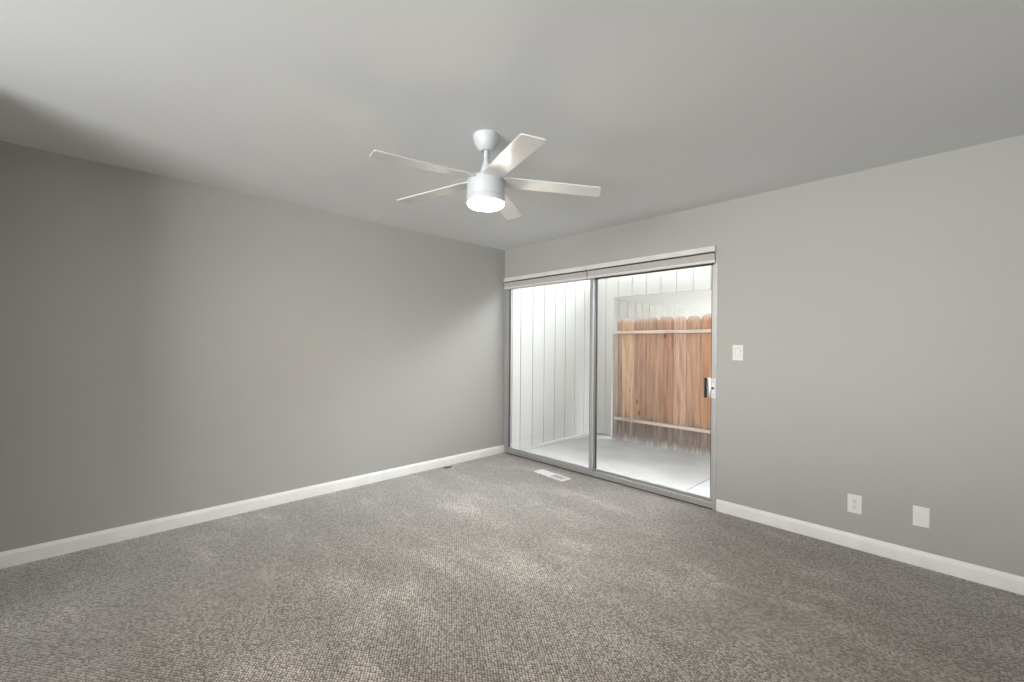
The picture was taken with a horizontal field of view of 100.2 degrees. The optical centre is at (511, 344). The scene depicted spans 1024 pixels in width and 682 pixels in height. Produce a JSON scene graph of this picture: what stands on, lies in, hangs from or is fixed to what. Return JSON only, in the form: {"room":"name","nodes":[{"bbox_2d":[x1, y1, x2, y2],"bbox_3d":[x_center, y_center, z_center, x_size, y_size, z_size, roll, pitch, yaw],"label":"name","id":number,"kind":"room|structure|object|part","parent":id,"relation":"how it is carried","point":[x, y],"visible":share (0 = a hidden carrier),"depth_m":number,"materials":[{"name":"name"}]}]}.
{"room":"empty bedroom","nodes":[
{"label":"empty bedroom","id":0,"kind":"room"},
{"bbox_2d":[0,141,504,551],"bbox_3d":[-2.464,0.132,2.970,6.720,2.580,0.120,0,0,-44],"label":"wall","id":1,"kind":"structure","parent":0,"point":[169,346],"depth_m":3.11,"materials":[{"name":"grey paint"}]},
{"bbox_2d":[0,445,503,568],"bbox_3d":[-1.578,1.243,3.741,4.119,0.092,0.014,0,0,-44],"label":"baseboard","id":2,"kind":"structure","parent":1,"relation":"attached to","point":[14,557],"depth_m":3.12,"materials":[{"name":"white paint"}]},
{"bbox_2d":[0,0,1023,249],"bbox_3d":[-0.897,-1.216,1.365,7.170,0.140,4.590,0,0,-44],"label":"ceiling","id":3,"kind":"structure","parent":0,"point":[664,107],"depth_m":1.94,"materials":[{"name":"paint"}]},
{"bbox_2d":[370,129,600,219],"bbox_3d":[-0.176,-0.944,2.311,1.207,0.393,1.235,0,0,-44],"label":"ceiling fan","id":4,"kind":"object","parent":3,"relation":"hanging from","point":[485,188],"visible":1,"depth_m":2.27,"materials":[{"name":"white metal"}]},
{"bbox_3d":[-0.425,-0.879,2.104,0.558,0.018,0.112,-4,3,-39],"label":"blade","id":5,"kind":"part","parent":4,"relation":"part of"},
{"bbox_3d":[-0.452,-0.897,2.535,0.558,0.018,0.112,0,0,32],"label":"blade","id":6,"kind":"part","parent":4,"relation":"part of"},
{"bbox_2d":[468,198,502,211],"bbox_3d":[-0.143,-0.757,2.338,0.194,0.020,0.194,0,0,-44],"label":"diffuser","id":7,"kind":"object","parent":4,"relation":"attached to","point":[480,204],"depth_m":2.29,"materials":[{"name":"white glass"}]},
{"bbox_3d":[-0.051,-0.884,2.693,0.112,0.018,0.558,0,-2,14],"label":"blade","id":8,"kind":"part","parent":4,"relation":"part of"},
{"bbox_3d":[-0.008,-0.870,1.997,0.112,0.018,0.558,0,4,-22],"label":"blade","id":9,"kind":"part","parent":4,"relation":"part of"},
{"bbox_3d":[0.223,-0.868,2.360,0.558,0.018,0.112,5,0,-3],"label":"blade","id":10,"kind":"part","parent":4,"relation":"part of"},
{"bbox_2d":[0,453,1023,681],"bbox_3d":[-1.007,1.363,1.279,6.720,0.140,4.590,0,0,-44],"label":"floor","id":11,"kind":"structure","parent":0,"point":[493,568],"depth_m":2.19,"materials":[{"name":"carpet"}]},
{"bbox_2d":[534,469,570,481],"bbox_3d":[0.395,1.300,4.269,0.125,0.008,0.400,0,0,-40],"label":"floor vent","id":12,"kind":"object","parent":11,"relation":"in","point":[555,476],"visible":1,"depth_m":4.25,"materials":[{"name":"white metal"}]},
{"bbox_2d":[513,280,589,448],"bbox_3d":[0.571,0.132,6.154,2.070,2.492,0.060,0,0,-44],"label":"wall","id":13,"kind":"structure","parent":0,"point":[551,374],"depth_m":6.11,"materials":[{"name":"white paint"}]},
{"bbox_2d":[520,433,588,450],"bbox_3d":[0.594,1.399,6.127,2.060,0.014,0.085,0,0,-44],"label":"trim","id":14,"kind":"structure","parent":13,"relation":"attached to","point":[586,434],"depth_m":6.10,"materials":[{"name":"wood"}]},
{"bbox_2d":[520,433,709,496],"bbox_3d":[4.235,1.474,5.961,7.072,0.080,6.100,0,0,-44],"label":"floor","id":15,"kind":"structure","parent":0,"point":[688,472],"depth_m":5.21,"materials":[{"name":"concrete"}]},
{"bbox_2d":[612,314,710,456],"bbox_3d":[2.616,0.518,5.245,0.072,1.807,3.182,0,0,-44],"label":"picket fence","id":16,"kind":"object","parent":15,"relation":"on","point":[665,407],"visible":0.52,"depth_m":5.83,"materials":[{"name":"brown wood"}]},
{"bbox_3d":[1.546,0.621,6.365,0.048,1.585,0.084,0,0,-44],"label":"post","id":17,"kind":"part","parent":16,"relation":"part of","materials":[{"name":"white wood"}]},
{"bbox_3d":[2.607,-0.173,5.244,0.049,0.040,3.156,0,0,-44],"label":"rail","id":18,"kind":"part","parent":16,"relation":"part of","materials":[{"name":"brown wood"}]},
{"bbox_3d":[2.608,1.093,5.232,0.049,0.038,3.124,0,0,-44],"label":"rail","id":19,"kind":"part","parent":16,"relation":"part of","materials":[{"name":"brown wood"}]},
{"bbox_2d":[597,265,711,434],"bbox_3d":[3.307,0.161,4.854,0.060,2.508,5.612,0,0,-44],"label":"wall","id":20,"kind":"structure","parent":0,"point":[697,278],"depth_m":6.64,"materials":[{"name":"beige paint"}]},
{"bbox_2d":[614,299,710,368],"bbox_3d":[3.171,0.333,8.599,4.950,2.163,0.060,0,0,-44],"label":"wall","id":21,"kind":"structure","parent":0,"point":[623,309],"depth_m":7.83,"materials":[{"name":"beige paint"}]},
{"bbox_2d":[614,290,711,312],"bbox_3d":[4.035,-0.775,7.713,4.950,0.065,2.523,0,0,-44],"label":"ceiling","id":22,"kind":"structure","parent":0,"point":[701,301],"depth_m":7.18,"materials":[{"name":"paint"}]},
{"bbox_2d":[504,135,1023,576],"bbox_3d":[1.462,0.163,3.655,0.120,2.580,4.350,0,0,-44],"label":"wall","id":23,"kind":"structure","parent":0,"point":[876,315],"depth_m":2.70,"materials":[{"name":"grey paint"}]},
{"bbox_2d":[504,266,587,288],"bbox_3d":[0.334,-0.727,4.713,0.041,0.130,1.214,0,0,-44],"label":"pleated shade","id":24,"kind":"object","parent":23,"relation":"attached to","point":[576,273],"visible":0.9,"depth_m":4.63,"materials":[{"name":"fabric"}]},
{"bbox_3d":[0.333,-0.672,4.713,0.036,0.020,1.210,0,0,-44],"label":"rail","id":25,"kind":"part","parent":24,"relation":"part of","materials":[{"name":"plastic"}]},
{"bbox_3d":[0.334,-0.770,4.713,0.041,0.044,1.214,0,0,-44],"label":"head rail","id":26,"kind":"part","parent":24,"relation":"part of","materials":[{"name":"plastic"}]},
{"bbox_2d":[505,255,717,509],"bbox_3d":[0.812,0.343,4.317,0.143,2.130,2.455,0,0,-44],"label":"door","id":27,"kind":"structure","parent":23,"relation":"in","point":[710,384],"depth_m":4.26,"materials":[{"name":"metal"}]},
{"bbox_3d":[0.381,0.299,4.709,0.030,1.985,1.233,0,0,-44],"label":"fixed panel","id":28,"kind":"part","parent":27,"relation":"part of","materials":[{"name":"glass"}]},
{"bbox_3d":[1.230,0.305,3.895,0.030,1.985,1.211,0,0,-44],"label":"sliding panel","id":29,"kind":"part","parent":27,"relation":"part of","materials":[{"name":"glass"}]},
{"bbox_3d":[1.599,0.348,3.464,0.038,0.157,0.032,0,0,-44],"label":"handle","id":30,"kind":"part","parent":27,"relation":"part of","materials":[{"name":"metal"}]},
{"bbox_3d":[1.605,0.346,3.409,0.005,0.156,0.034,0,0,-44],"label":"latch plate","id":31,"kind":"part","parent":27,"relation":"part of","materials":[{"name":"white plastic"}]},
{"bbox_2d":[587,246,716,278],"bbox_3d":[1.186,-0.721,3.831,0.041,0.130,1.231,0,0,-44],"label":"pleated shade","id":32,"kind":"object","parent":23,"relation":"attached to","point":[705,255],"visible":1,"depth_m":3.74,"materials":[{"name":"fabric"}]},
{"bbox_3d":[1.185,-0.665,3.830,0.036,0.020,1.227,0,0,-44],"label":"rail","id":33,"kind":"part","parent":32,"relation":"part of","materials":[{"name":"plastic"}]},
{"bbox_2d":[733,345,742,360],"bbox_3d":[1.731,0.061,3.283,0.010,0.118,0.075,0,0,-44],"label":"light switch","id":34,"kind":"object","parent":23,"relation":"attached to","point":[737,349],"visible":1,"depth_m":3.28,"materials":[{"name":"white plastic"}]},
{"bbox_2d":[847,493,861,513],"bbox_3d":[2.218,1.031,2.772,0.009,0.118,0.073,0,0,-44],"label":"power outlet","id":35,"kind":"object","parent":23,"relation":"attached to","point":[854,503],"visible":1,"depth_m":2.77,"materials":[{"name":"white plastic"}]},
{"bbox_2d":[716,499,1023,594],"bbox_3d":[2.267,1.273,2.716,0.014,0.092,1.869,0,0,-44],"label":"baseboard","id":36,"kind":"structure","parent":23,"relation":"attached to","point":[1009,582],"depth_m":2.66,"materials":[{"name":"white paint"}]},
{"bbox_2d":[913,505,929,528],"bbox_3d":[2.436,1.024,2.548,0.008,0.118,0.073,0,0,-44],"label":"blank wall plate","id":37,"kind":"object","parent":23,"relation":"attached to","point":[921,515],"visible":1,"depth_m":2.54,"materials":[{"name":"white plastic"}]}
]}

